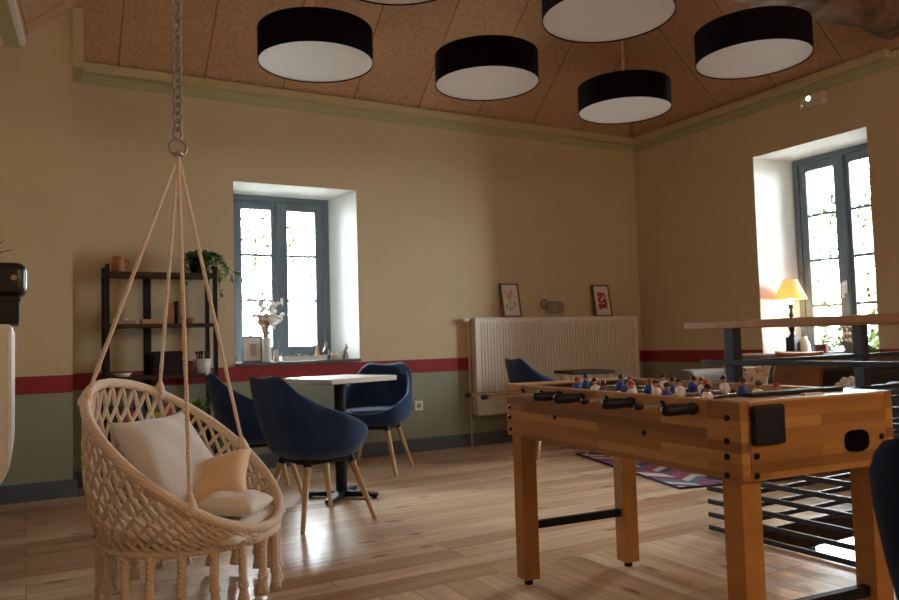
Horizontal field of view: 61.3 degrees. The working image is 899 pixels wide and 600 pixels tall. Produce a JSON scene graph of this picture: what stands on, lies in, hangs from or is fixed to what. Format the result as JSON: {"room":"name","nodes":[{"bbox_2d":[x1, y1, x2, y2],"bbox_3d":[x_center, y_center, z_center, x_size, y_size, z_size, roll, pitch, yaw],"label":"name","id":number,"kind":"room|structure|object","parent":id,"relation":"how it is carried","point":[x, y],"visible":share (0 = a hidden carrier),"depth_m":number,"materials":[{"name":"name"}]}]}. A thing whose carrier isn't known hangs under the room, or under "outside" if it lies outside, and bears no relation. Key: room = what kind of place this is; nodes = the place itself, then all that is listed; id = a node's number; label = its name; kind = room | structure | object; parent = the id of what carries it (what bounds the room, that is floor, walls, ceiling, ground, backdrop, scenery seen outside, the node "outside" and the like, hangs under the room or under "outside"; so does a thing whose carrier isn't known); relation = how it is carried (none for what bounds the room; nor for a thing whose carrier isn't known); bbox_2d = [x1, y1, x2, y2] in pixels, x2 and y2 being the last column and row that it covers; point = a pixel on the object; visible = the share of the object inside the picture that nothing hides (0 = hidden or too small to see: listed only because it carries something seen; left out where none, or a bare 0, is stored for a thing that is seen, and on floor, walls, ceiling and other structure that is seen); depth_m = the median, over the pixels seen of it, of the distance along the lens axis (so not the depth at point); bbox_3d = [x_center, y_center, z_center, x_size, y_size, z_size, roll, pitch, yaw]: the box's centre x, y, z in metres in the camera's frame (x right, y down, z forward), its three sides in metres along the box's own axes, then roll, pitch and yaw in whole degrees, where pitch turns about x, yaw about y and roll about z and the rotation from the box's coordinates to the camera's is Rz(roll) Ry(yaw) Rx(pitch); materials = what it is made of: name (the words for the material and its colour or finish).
{"room":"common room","nodes":[
{"label":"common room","id":0,"kind":"room"},
{"bbox_2d":[0,10,72,485],"bbox_3d":[-2.929,-0.784,5.125,0.672,4.200,0.324,0,-4,-29],"label":"wall pier","id":1,"kind":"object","parent":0,"point":[36,155],"visible":0.67,"depth_m":5.03,"materials":[{"name":"paint"}]},
{"bbox_2d":[0,473,76,504],"bbox_3d":[-2.768,1.254,5.044,0.506,0.115,0.324,0,-4,-29],"label":"baseboard","id":2,"kind":"object","parent":1,"relation":"attached to","point":[11,494],"visible":0.91,"depth_m":4.92,"materials":[{"name":"paint"}]},
{"bbox_2d":[72,82,642,471],"bbox_3d":[-0.610,-0.250,6.922,6.876,9.200,0.620,0,-4,-29],"label":"wall","id":3,"kind":"structure","parent":0,"point":[445,217],"depth_m":6.58,"materials":[{"name":"paint"}]},
{"bbox_2d":[72,7,83,82],"bbox_3d":[-2.640,-2.134,5.371,0.068,1.095,0.344,0,-4,-29],"label":"trim","id":4,"kind":"structure","parent":3,"relation":"attached to","point":[77,13],"depth_m":5.21,"materials":[{"name":"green paint"}]},
{"bbox_2d":[73,430,512,488],"bbox_3d":[-0.299,1.270,6.618,5.384,0.115,0.022,0,-4,-29],"label":"baseboard","id":5,"kind":"structure","parent":3,"relation":"attached to","point":[270,460],"depth_m":6.64,"materials":[{"name":"paint"}]},
{"bbox_2d":[233,181,360,365],"bbox_3d":[-1.364,-0.208,6.446,1.045,1.486,0.590,0,-4,-29],"label":"window","id":6,"kind":"structure","parent":3,"relation":"in","point":[333,211],"depth_m":6.64,"materials":[{"name":"white paint"}]},
{"bbox_2d":[241,336,262,362],"bbox_3d":[-1.592,0.397,6.129,0.170,0.216,0.037,0,-4,-29],"label":"framed photo","id":7,"kind":"object","parent":6,"relation":"on","point":[251,346],"visible":0.95,"depth_m":6.12,"materials":[{"name":"beige wood"}]},
{"bbox_2d":[243,338,260,360],"bbox_3d":[-1.597,0.398,6.126,0.140,0.188,0.024,0,-4,-29],"label":"print","id":8,"kind":"object","parent":7,"relation":"attached to","point":[251,346],"depth_m":6.12,"materials":[{"name":"beige paper"}]},
{"bbox_2d":[249,292,284,361],"bbox_3d":[-1.470,0.219,6.164,0.287,0.565,0.148,0,-4,-29],"label":"flower vase","id":9,"kind":"object","parent":6,"relation":"on","point":[264,320],"visible":0.99,"depth_m":6.13,"materials":[{"name":"white ceramic"}]},
{"bbox_2d":[273,350,278,361],"bbox_3d":[-1.419,0.454,6.209,0.052,0.098,0.051,0,-4,-29],"label":"figurine","id":10,"kind":"object","parent":6,"relation":"on","point":[276,357],"visible":1,"depth_m":6.19,"materials":[{"name":"beige ceramic"}]},
{"bbox_2d":[279,355,326,360],"bbox_3d":[-1.223,0.486,6.339,0.380,0.038,0.120,0,-4,-29],"label":"wooden tray","id":11,"kind":"object","parent":6,"relation":"on","point":[315,357],"visible":0.84,"depth_m":6.28,"materials":[{"name":"white wood"}]},
{"bbox_2d":[315,344,319,354],"bbox_3d":[-1.130,0.443,6.491,0.052,0.135,0.051,0,-4,-29],"label":"cone","id":12,"kind":"object","parent":6,"relation":"on","point":[317,347],"visible":0.57,"depth_m":6.48,"materials":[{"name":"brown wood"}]},
{"bbox_2d":[322,342,329,358],"bbox_3d":[-1.057,0.434,6.504,0.066,0.150,0.066,0,-4,-29],"label":"reed diffuser","id":13,"kind":"object","parent":6,"relation":"on","point":[325,351],"visible":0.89,"depth_m":6.48,"materials":[{"name":"clear glass"}]},
{"bbox_2d":[331,351,337,358],"bbox_3d":[-0.977,0.469,6.443,0.060,0.068,0.059,0,-4,-29],"label":"candle","id":14,"kind":"object","parent":6,"relation":"on","point":[334,355],"visible":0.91,"depth_m":6.42,"materials":[{"name":"beige wax"}]},
{"bbox_2d":[342,344,347,358],"bbox_3d":[-0.891,0.439,6.470,0.061,0.133,0.036,0,-4,-29],"label":"animal figurine","id":15,"kind":"object","parent":6,"relation":"on","point":[344,353],"visible":0.98,"depth_m":6.46,"materials":[{"name":"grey ceramic"}]},
{"bbox_2d":[81,61,635,152],"bbox_3d":[-0.372,-1.678,6.758,5.384,0.069,0.075,0,-4,-29],"label":"trim","id":16,"kind":"structure","parent":3,"relation":"attached to","point":[89,67],"depth_m":6.41,"materials":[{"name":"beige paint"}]},
{"bbox_2d":[414,401,422,410],"bbox_3d":[-0.269,0.928,6.663,0.084,0.084,0.014,0,-4,-29],"label":"wall socket","id":17,"kind":"object","parent":3,"relation":"attached to","point":[418,405],"visible":1,"depth_m":6.65,"materials":[{"name":"white plastic"}]},
{"bbox_2d":[623,39,633,137],"bbox_3d":[1.349,-3.050,6.155,0.055,2.518,4.159,-3,-3,16],"label":"trim","id":18,"kind":"structure","parent":3,"relation":"attached to","point":[624,41],"depth_m":7.25,"materials":[{"name":"brown wood"}]},
{"bbox_2d":[0,440,896,599],"bbox_3d":[1.255,1.095,2.115,7.056,0.125,9.404,0,-4,-29],"label":"floor","id":19,"kind":"structure","parent":0,"point":[444,528],"depth_m":3.62,"materials":[{"name":"brown wood"}]},
{"bbox_2d":[101,264,218,488],"bbox_3d":[-2.075,0.537,5.447,0.747,1.550,0.310,0,-4,-29],"label":"shelving unit","id":20,"kind":"object","parent":19,"relation":"on","point":[106,274],"visible":0.53,"depth_m":5.45,"materials":[{"name":"black metal"}]},
{"bbox_2d":[110,405,121,422],"bbox_3d":[-2.327,0.820,5.275,0.076,0.160,0.200,0,-4,-29],"label":"game box","id":21,"kind":"object","parent":20,"relation":"on","point":[114,420],"visible":0.31,"depth_m":5.19,"materials":[{"name":"grey"}]},
{"bbox_2d":[111,256,129,271],"bbox_3d":[-2.326,-0.245,5.346,0.109,0.115,0.092,-2,-3,6],"label":"mug","id":22,"kind":"object","parent":20,"relation":"on","point":[118,264],"visible":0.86,"depth_m":5.31,"materials":[{"name":"ceramic"}]},
{"bbox_2d":[110,321,135,323],"bbox_3d":[-2.288,0.159,5.298,0.165,0.025,0.120,0,-4,-29],"label":"book","id":23,"kind":"object","parent":20,"relation":"on","point":[111,322],"visible":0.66,"depth_m":5.25,"materials":[{"name":"brown paper"}]},
{"bbox_2d":[114,373,131,376],"bbox_3d":[-2.275,0.522,5.279,0.124,0.024,0.124,0,-4,-29],"label":"dish","id":24,"kind":"object","parent":20,"relation":"on","point":[115,374],"visible":0.98,"depth_m":5.24,"materials":[{"name":"white ceramic"}]},
{"bbox_2d":[122,409,134,422],"bbox_3d":[-2.255,0.836,5.314,0.071,0.130,0.200,0,-4,-29],"label":"game box","id":25,"kind":"object","parent":20,"relation":"on","point":[125,420],"visible":0.25,"depth_m":5.22,"materials":[{"name":"red"}]},
{"bbox_2d":[133,400,143,420],"bbox_3d":[-2.192,0.806,5.351,0.046,0.190,0.200,0,-4,-29],"label":"game box","id":26,"kind":"object","parent":20,"relation":"on","point":[134,407],"visible":0.15,"depth_m":5.28,"materials":[{"name":"blue"}]},
{"bbox_2d":[140,319,162,323],"bbox_3d":[-2.117,0.155,5.388,0.140,0.033,0.130,0,-4,-29],"label":"book","id":27,"kind":"object","parent":20,"relation":"on","point":[142,321],"visible":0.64,"depth_m":5.33,"materials":[{"name":"beige paper"}]},
{"bbox_2d":[144,410,160,418],"bbox_3d":[-2.117,0.846,5.390,0.096,0.110,0.200,0,-4,-29],"label":"game box","id":28,"kind":"object","parent":20,"relation":"on","point":[157,414],"visible":0.27,"depth_m":5.32,"materials":[{"name":"yellow"}]},
{"bbox_2d":[159,404,172,416],"bbox_3d":[-2.030,0.826,5.440,0.076,0.150,0.200,0,-4,-29],"label":"game box","id":29,"kind":"object","parent":20,"relation":"on","point":[169,413],"visible":0.13,"depth_m":5.36,"materials":[{"name":"red"}]},
{"bbox_2d":[150,351,182,374],"bbox_3d":[-2.039,0.453,5.462,0.198,0.168,0.188,0,-4,-29],"label":"storage box","id":30,"kind":"object","parent":20,"relation":"on","point":[172,365],"visible":0.98,"depth_m":5.39,"materials":[{"name":"black"}]},
{"bbox_2d":[167,303,174,322],"bbox_3d":[-2.013,0.097,5.467,0.050,0.152,0.060,0,-4,-29],"label":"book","id":31,"kind":"object","parent":20,"relation":"on","point":[170,316],"visible":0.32,"depth_m":5.44,"materials":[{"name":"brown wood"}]},
{"bbox_2d":[172,301,178,322],"bbox_3d":[-1.993,0.093,5.513,0.020,0.162,0.160,0,-4,-29],"label":"book","id":32,"kind":"object","parent":20,"relation":"on","point":[176,303],"visible":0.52,"depth_m":5.45,"materials":[{"name":"black paper"}]},
{"bbox_2d":[182,361,193,373],"bbox_3d":[-1.906,0.489,5.516,0.065,0.093,0.130,0,-4,-29],"label":"storage box","id":33,"kind":"object","parent":20,"relation":"on","point":[190,363],"visible":0.49,"depth_m":5.47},
{"bbox_2d":[180,318,195,322],"bbox_3d":[-1.907,0.153,5.534,0.110,0.040,0.110,0,-4,-29],"label":"bowl","id":34,"kind":"object","parent":20,"relation":"on","point":[188,320],"visible":0.62,"depth_m":5.50,"materials":[{"name":"wood"}]},
{"bbox_2d":[178,397,212,423],"bbox_3d":[-1.847,0.806,5.535,0.264,0.189,0.235,0,-4,-29],"label":"potted plant","id":35,"kind":"object","parent":20,"relation":"on","point":[197,403],"visible":0.4,"depth_m":5.50,"materials":[{"name":"green plant"}]},
{"bbox_2d":[194,351,210,372],"bbox_3d":[-1.808,0.454,5.556,0.124,0.162,0.124,0,-4,-29],"label":"pot","id":36,"kind":"object","parent":20,"relation":"on","point":[201,365],"visible":0.98,"depth_m":5.51,"materials":[{"name":"white ceramic"}]},
{"bbox_2d":[178,249,247,300],"bbox_3d":[-1.756,-0.174,5.638,0.460,0.407,0.272,-2,-3,0],"label":"trailing plant","id":37,"kind":"object","parent":20,"relation":"on","point":[194,262],"visible":0.9,"depth_m":5.59,"materials":[{"name":"green plant"}]},
{"bbox_2d":[205,372,302,495],"bbox_3d":[-1.261,0.859,4.895,0.592,0.809,0.570,0,-3,-24],"label":"armchair","id":38,"kind":"object","parent":19,"relation":"on","point":[218,391],"visible":0.38,"depth_m":4.65,"materials":[{"name":"blue fabric"}]},
{"bbox_2d":[249,375,376,534],"bbox_3d":[-0.763,0.803,4.148,0.592,0.809,0.570,1,-4,-41],"label":"armchair","id":39,"kind":"object","parent":19,"relation":"on","point":[296,428],"visible":0.99,"depth_m":3.94,"materials":[{"name":"blue fabric"}]},
{"bbox_2d":[283,374,396,505],"bbox_3d":[-0.682,0.858,4.755,0.510,0.752,0.510,-5,-4,44],"label":"bistro table","id":40,"kind":"object","parent":19,"relation":"on","point":[342,490],"visible":0.81,"depth_m":4.71,"materials":[{"name":"white laminate"}]},
{"bbox_2d":[345,362,413,476],"bbox_3d":[-0.551,0.885,5.737,0.570,0.809,0.592,-2,-3,12],"label":"armchair","id":41,"kind":"object","parent":19,"relation":"on","point":[381,405],"visible":0.75,"depth_m":5.89,"materials":[{"name":"blue fabric"}]},
{"bbox_2d":[505,358,588,459],"bbox_3d":[0.787,0.877,6.304,0.592,0.809,0.570,-1,-3,-19],"label":"armchair","id":42,"kind":"object","parent":19,"relation":"on","point":[518,370],"visible":0.14,"depth_m":6.09,"materials":[{"name":"blue fabric"}]},
{"bbox_2d":[462,316,639,446],"bbox_3d":[1.032,0.743,7.347,2.057,1.170,0.107,0,-4,-29],"label":"radiator","id":43,"kind":"object","parent":19,"relation":"on","point":[547,345],"visible":0.74,"depth_m":7.25,"materials":[{"name":"beige metal"}]},
{"bbox_2d":[499,283,521,316],"bbox_3d":[0.576,0.004,7.150,0.205,0.323,0.073,0,-4,-29],"label":"framed picture","id":44,"kind":"object","parent":43,"relation":"on","point":[509,292],"visible":1,"depth_m":7.15,"materials":[{"name":"white paper"}]},
{"bbox_2d":[540,299,564,316],"bbox_3d":[0.999,0.077,7.361,0.280,0.173,0.072,0,-4,-29],"label":"wire sculpture","id":45,"kind":"object","parent":43,"relation":"on","point":[548,303],"visible":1,"depth_m":7.36,"materials":[{"name":"brown metal"}]},
{"bbox_2d":[591,285,612,315],"bbox_3d":[1.545,0.005,7.691,0.215,0.323,0.073,0,-4,-29],"label":"framed picture","id":46,"kind":"object","parent":43,"relation":"on","point":[602,306],"visible":1,"depth_m":7.69,"materials":[{"name":"white paper"}]},
{"bbox_2d":[554,369,614,448],"bbox_3d":[1.196,0.953,6.680,0.400,0.668,0.400,-1,-3,-17],"label":"side table","id":47,"kind":"object","parent":19,"relation":"on","point":[582,372],"visible":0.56,"depth_m":6.54,"materials":[{"name":"brown wood"}]},
{"bbox_2d":[465,374,893,599],"bbox_3d":[0.723,0.669,2.550,0.992,0.805,1.248,0,-3,-24],"label":"table","id":48,"kind":"object","parent":19,"relation":"on","point":[742,434],"visible":1,"depth_m":2.12,"materials":[{"name":"brown wood"}]},
{"bbox_2d":[516,377,625,384],"bbox_3d":[0.506,0.333,3.100,0.507,0.006,0.110,0,-3,-24],"label":"rod","id":49,"kind":"object","parent":48,"relation":"attached to","point":[609,381],"depth_m":3.09,"materials":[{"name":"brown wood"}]},
{"bbox_2d":[721,389,883,403],"bbox_3d":[0.965,0.262,2.074,0.507,0.006,0.110,0,-3,-24],"label":"rim","id":50,"kind":"object","parent":48,"relation":"attached to","point":[787,396],"depth_m":2.05,"materials":[{"name":"brown wood"}]},
{"bbox_2d":[576,452,796,488],"bbox_3d":[1.644,1.205,5.560,0.864,0.014,1.588,-1,-3,-14],"label":"woven rug","id":51,"kind":"object","parent":19,"relation":"on","point":[679,479],"visible":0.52,"depth_m":5.10,"materials":[{"name":"fabric"}]},
{"bbox_2d":[676,353,898,437],"bbox_3d":[2.730,0.799,5.676,0.900,0.775,1.940,0,-4,-29],"label":"sofa","id":52,"kind":"object","parent":19,"relation":"on","point":[831,375],"visible":0.06,"depth_m":5.56,"materials":[{"name":"leather"}]},
{"bbox_2d":[723,365,773,383],"bbox_3d":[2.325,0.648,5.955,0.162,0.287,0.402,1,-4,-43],"label":"cushion","id":53,"kind":"object","parent":52,"relation":"on","point":[751,374],"visible":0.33,"depth_m":5.86,"materials":[{"name":"fabric"}]},
{"bbox_2d":[773,351,823,386],"bbox_3d":[2.615,0.561,5.698,0.160,0.356,0.420,0,-4,-29],"label":"cushion","id":54,"kind":"object","parent":52,"relation":"on","point":[812,376],"visible":0.48,"depth_m":5.62,"materials":[{"name":"brown leather"}]},
{"bbox_2d":[835,376,875,389],"bbox_3d":[2.769,0.621,5.195,0.224,0.229,0.296,0,-4,-29],"label":"cloth","id":55,"kind":"object","parent":52,"relation":"on","point":[846,382],"visible":0.16,"depth_m":5.20,"materials":[{"name":"white fabric"}]},
{"bbox_2d":[823,366,898,389],"bbox_3d":[3.015,0.583,5.412,0.220,0.280,0.755,0,-4,-29],"label":"cushion","id":56,"kind":"object","parent":52,"relation":"on","point":[831,375],"depth_m":5.32,"materials":[{"name":"leather"}]},
{"bbox_2d":[684,313,898,566],"bbox_3d":[3.313,0.505,2.821,2.776,1.012,3.760,0,-4,-29],"label":"stair railing","id":57,"kind":"object","parent":19,"relation":"on","point":[733,362],"visible":0.36,"depth_m":3.40,"materials":[{"name":"metal"}]},
{"bbox_2d":[868,438,898,599],"bbox_3d":[0.918,0.579,0.982,0.592,0.809,0.570,0,-3,-21],"label":"armchair","id":58,"kind":"object","parent":19,"relation":"on","point":[883,470],"visible":1,"depth_m":1.06,"materials":[{"name":"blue fabric"}]},
{"bbox_2d":[0,0,898,137],"bbox_3d":[1.341,-3.156,2.587,7.480,3.193,10.215,0,-4,-29],"label":"ceiling","id":59,"kind":"structure","parent":0,"point":[219,37],"depth_m":6.31,"materials":[{"name":"brown wood"}]},
{"bbox_2d":[78,0,283,599],"bbox_3d":[-1.053,-0.732,3.014,0.762,3.717,0.830,0,-4,-29],"label":"chair","id":60,"kind":"object","parent":59,"relation":"hanging from","point":[112,554],"visible":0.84,"depth_m":2.71,"materials":[{"name":"beige fabric"}]},
{"bbox_2d":[91,504,288,546],"bbox_3d":[-0.968,0.853,2.924,0.539,0.102,0.560,-2,-3,6],"label":"cushion","id":61,"kind":"object","parent":60,"relation":"on","point":[266,512],"visible":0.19,"depth_m":2.75,"materials":[{"name":"beige fabric"}]},
{"bbox_2d":[109,411,212,519],"bbox_3d":[-1.097,0.637,3.011,0.266,0.350,0.460,-2,-3,14],"label":"cushion","id":62,"kind":"object","parent":61,"relation":"on","point":[156,448],"visible":0.69,"depth_m":2.88,"materials":[{"name":"grey fabric"}]},
{"bbox_2d":[154,449,251,512],"bbox_3d":[-0.986,0.749,3.022,0.429,0.266,0.264,-1,-3,-3],"label":"cushion","id":63,"kind":"object","parent":61,"relation":"on","point":[227,471],"visible":0.36,"depth_m":2.99,"materials":[{"name":"brown fabric"}]},
{"bbox_2d":[197,489,273,516],"bbox_3d":[-0.813,0.771,2.891,0.219,0.090,0.240,-2,-3,6],"label":"cushion","id":64,"kind":"object","parent":61,"relation":"on","point":[246,503],"visible":0.93,"depth_m":2.80,"materials":[{"name":"beige fabric"}]},
{"bbox_2d":[257,0,372,82],"bbox_3d":[-0.730,-2.210,4.048,0.600,1.935,0.600,0,-4,-29],"label":"pendant lamp","id":65,"kind":"object","parent":59,"relation":"hanging from","point":[314,44],"visible":1,"depth_m":3.82,"materials":[{"name":"black fabric"}]},
{"bbox_2d":[258,41,372,81],"bbox_3d":[-0.703,-1.252,3.995,0.592,0.004,0.592,0,-4,-29],"label":"diffuser","id":66,"kind":"object","parent":65,"relation":"attached to","point":[300,61],"depth_m":3.96,"materials":[{"name":"white plastic"}]},
{"bbox_2d":[360,0,435,5],"bbox_3d":[-0.243,-2.332,3.194,0.600,1.967,0.600,0,-4,-29],"label":"pendant lamp","id":67,"kind":"object","parent":59,"relation":"hanging from","point":[380,2],"visible":1,"depth_m":3.42,"materials":[{"name":"black fabric"}]},
{"bbox_2d":[366,0,428,3],"bbox_3d":[-0.215,-1.359,3.140,0.592,0.004,0.592,0,-4,-29],"label":"diffuser","id":68,"kind":"object","parent":67,"relation":"attached to","point":[369,1],"depth_m":3.41,"materials":[{"name":"white plastic"}]},
{"bbox_2d":[435,0,538,100],"bbox_3d":[0.180,-2.565,4.476,0.600,2.638,0.600,0,-4,-29],"label":"pendant lamp","id":69,"kind":"object","parent":59,"relation":"hanging from","point":[485,67],"visible":1,"depth_m":4.23,"materials":[{"name":"black fabric"}]},
{"bbox_2d":[436,66,537,99],"bbox_3d":[0.218,-1.257,4.404,0.592,0.004,0.592,0,-4,-29],"label":"diffuser","id":70,"kind":"object","parent":69,"relation":"attached to","point":[456,82],"depth_m":4.37,"materials":[{"name":"white plastic"}]},
{"bbox_2d":[541,0,675,42],"bbox_3d":[0.686,-2.734,3.565,0.600,2.880,0.600,0,-4,-29],"label":"pendant lamp","id":71,"kind":"object","parent":59,"relation":"hanging from","point":[578,21],"visible":1,"depth_m":3.50,"materials":[{"name":"white plastic"}]},
{"bbox_2d":[578,40,671,123],"bbox_3d":[1.121,-2.500,5.081,0.600,2.513,0.600,0,-4,-29],"label":"pendant lamp","id":72,"kind":"object","parent":59,"relation":"hanging from","point":[624,96],"visible":1,"depth_m":4.83,"materials":[{"name":"black fabric"}]},
{"bbox_2d":[579,97,670,122],"bbox_3d":[1.157,-1.254,5.012,0.592,0.004,0.592,0,-4,-29],"label":"diffuser","id":73,"kind":"object","parent":72,"relation":"attached to","point":[598,109],"depth_m":4.98,"materials":[{"name":"white plastic"}]},
{"bbox_2d":[694,0,813,79],"bbox_3d":[1.623,-2.555,4.214,0.600,2.500,0.600,0,-4,-29],"label":"pendant lamp","id":74,"kind":"object","parent":59,"relation":"hanging from","point":[765,40],"visible":1,"depth_m":3.98,"materials":[{"name":"black fabric"}]},
{"bbox_2d":[696,39,812,77],"bbox_3d":[1.658,-1.315,4.145,0.592,0.004,0.592,0,-4,-29],"label":"diffuser","id":75,"kind":"object","parent":74,"relation":"attached to","point":[734,58],"depth_m":4.11,"materials":[{"name":"white plastic"}]},
{"bbox_2d":[634,49,898,552],"bbox_3d":[4.632,-0.567,3.946,0.620,9.200,9.704,0,-4,-29],"label":"wall","id":76,"kind":"structure","parent":0,"point":[695,192],"depth_m":7.06,"materials":[{"name":"paint"}]},
{"bbox_2d":[633,48,898,152],"bbox_3d":[2.620,-1.760,6.844,0.075,0.069,2.694,0,-4,-29],"label":"trim","id":77,"kind":"structure","parent":76,"relation":"attached to","point":[883,54],"depth_m":6.51,"materials":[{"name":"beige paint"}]},
{"bbox_2d":[807,546,818,551],"bbox_3d":[3.365,2.212,5.929,0.410,1.447,1.660,0,-4,-29],"label":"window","id":78,"kind":"structure","parent":76,"relation":"in","point":[816,548],"depth_m":6.58,"materials":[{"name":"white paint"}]},
{"bbox_2d":[799,90,826,110],"bbox_3d":[2.978,-1.635,6.221,0.056,0.110,0.230,0,-4,-29],"label":"emergency light","id":79,"kind":"object","parent":76,"relation":"attached to","point":[819,98],"visible":1,"depth_m":6.20,"materials":[{"name":"beige"}]},
{"bbox_2d":[753,127,879,352],"bbox_3d":[3.211,-0.376,6.390,0.580,1.912,1.060,0,-4,-29],"label":"window","id":80,"kind":"structure","parent":76,"relation":"in","point":[781,177],"depth_m":6.77,"materials":[{"name":"white paint"}]},
{"bbox_2d":[774,279,806,351],"bbox_3d":[3.001,0.199,6.650,0.270,0.759,0.270,0,-4,-29],"label":"table lamp","id":81,"kind":"object","parent":80,"relation":"on","point":[790,290],"visible":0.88,"depth_m":6.61,"materials":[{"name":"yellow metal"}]},
{"bbox_2d":[800,337,810,351],"bbox_3d":[3.111,0.448,6.636,0.100,0.255,0.100,0,-4,-29],"label":"jar","id":82,"kind":"object","parent":80,"relation":"on","point":[804,344],"visible":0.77,"depth_m":6.61,"materials":[{"name":"white ceramic"}]},
{"bbox_2d":[815,344,828,352],"bbox_3d":[3.153,0.467,6.418,0.040,0.190,0.100,0,-4,-29],"label":"sign box","id":83,"kind":"object","parent":80,"relation":"on","point":[818,347],"visible":0.41,"depth_m":6.39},
{"bbox_2d":[838,326,852,352],"bbox_3d":[3.297,0.352,6.251,0.156,0.392,0.189,-3,-4,28],"label":"bouquet","id":84,"kind":"object","parent":80,"relation":"on","point":[847,349],"visible":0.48,"depth_m":6.25,"materials":[{"name":"brown plant"}]},
{"bbox_2d":[844,347,852,352],"bbox_3d":[3.301,0.469,6.254,0.084,0.160,0.084,0,-4,-29],"label":"jar","id":85,"kind":"object","parent":80,"relation":"on","point":[847,349],"depth_m":6.23,"materials":[{"name":"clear glass"}]},
{"bbox_2d":[869,344,879,352],"bbox_3d":[3.377,0.437,6.052,0.239,0.196,0.281,-3,-3,19],"label":"plant","id":86,"kind":"object","parent":80,"relation":"on","point":[871,349],"visible":0.29,"depth_m":6.00,"materials":[{"name":"green plant"}]},
{"bbox_2d":[735,0,898,39],"bbox_3d":[0.863,-2.064,4.163,5.956,0.363,0.346,0,-4,-29],"label":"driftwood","id":87,"kind":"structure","parent":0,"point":[880,18],"depth_m":5.12,"materials":[{"name":"brown wood"}]},
{"bbox_3d":[-1.226,-0.577,0.693,1.102,9.200,9.729,0,-4,-29],"label":"wall","id":88,"kind":"structure","parent":0,"visible":0},
{"bbox_2d":[0,324,14,483],"bbox_3d":[-1.783,0.397,2.845,0.258,0.585,0.756,0,-4,-29],"label":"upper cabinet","id":89,"kind":"object","parent":88,"relation":"attached to","point":[7,334],"visible":1,"depth_m":2.58,"materials":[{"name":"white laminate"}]},
{"bbox_2d":[0,295,20,325],"bbox_3d":[-1.631,0.041,2.684,0.201,0.100,0.216,0,-4,-29],"label":"storage box","id":90,"kind":"object","parent":89,"relation":"on","point":[9,305],"visible":1,"depth_m":2.63,"materials":[{"name":"black"}]},
{"bbox_2d":[0,262,26,296],"bbox_3d":[-1.616,-0.069,2.684,0.212,0.118,0.198,0,-4,-29],"label":"speaker","id":91,"kind":"object","parent":90,"relation":"on","point":[13,276],"visible":0.97,"depth_m":2.64},
{"bbox_2d":[0,266,2,289],"bbox_3d":[-1.596,-0.076,2.590,0.125,0.080,0.004,0,-4,-29],"label":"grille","id":92,"kind":"object","parent":91,"relation":"attached to","point":[1,267],"depth_m":2.62,"materials":[{"name":"grey metal"}]},
{"bbox_2d":[0,0,24,47],"bbox_3d":[-1.047,-1.961,0.856,0.170,0.020,9.111,0,-3,-24],"label":"trim","id":93,"kind":"structure","parent":88,"relation":"attached to","point":[7,28],"depth_m":4.70,"materials":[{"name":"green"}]},
{"label":"outside","id":94,"kind":"structure","parent":0,"visible":0},
{"bbox_2d":[822,537,854,560],"bbox_3d":[0.835,4.419,8.754,70.000,0.200,75.000,0,-4,-29],"label":"ground","id":95,"kind":"structure","parent":94,"point":[828,549],"depth_m":13.29,"materials":[{"name":"white"}]},
{"bbox_2d":[241,209,314,345],"bbox_3d":[-3.914,0.688,16.421,8.325,8.388,5.826,-5,-4,45],"label":"tree","id":96,"kind":"object","parent":95,"relation":"on","point":[261,218],"visible":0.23,"depth_m":16.79,"materials":[{"name":"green plant"}]},
{"bbox_2d":[809,160,878,344],"bbox_3d":[9.433,-0.476,18.980,6.934,10.219,7.623,-3,-3,16],"label":"tree","id":97,"kind":"object","parent":95,"relation":"on","point":[820,289],"visible":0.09,"depth_m":18.59,"materials":[{"name":"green plant"}]},
{"bbox_2d":[810,165,878,348],"bbox_3d":[12.519,0.136,22.135,6.694,9.170,7.584,1,-4,-41],"label":"tree","id":98,"kind":"object","parent":95,"relation":"on","point":[870,280],"visible":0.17,"depth_m":22.12,"materials":[{"name":"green plant"}]},
{"bbox_2d":[817,272,878,350],"bbox_3d":[6.919,1.732,13.840,7.194,5.405,4.910,-2,-3,4],"label":"tree","id":99,"kind":"object","parent":95,"relation":"on","point":[830,341],"visible":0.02,"depth_m":14.38,"materials":[{"name":"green plant"}]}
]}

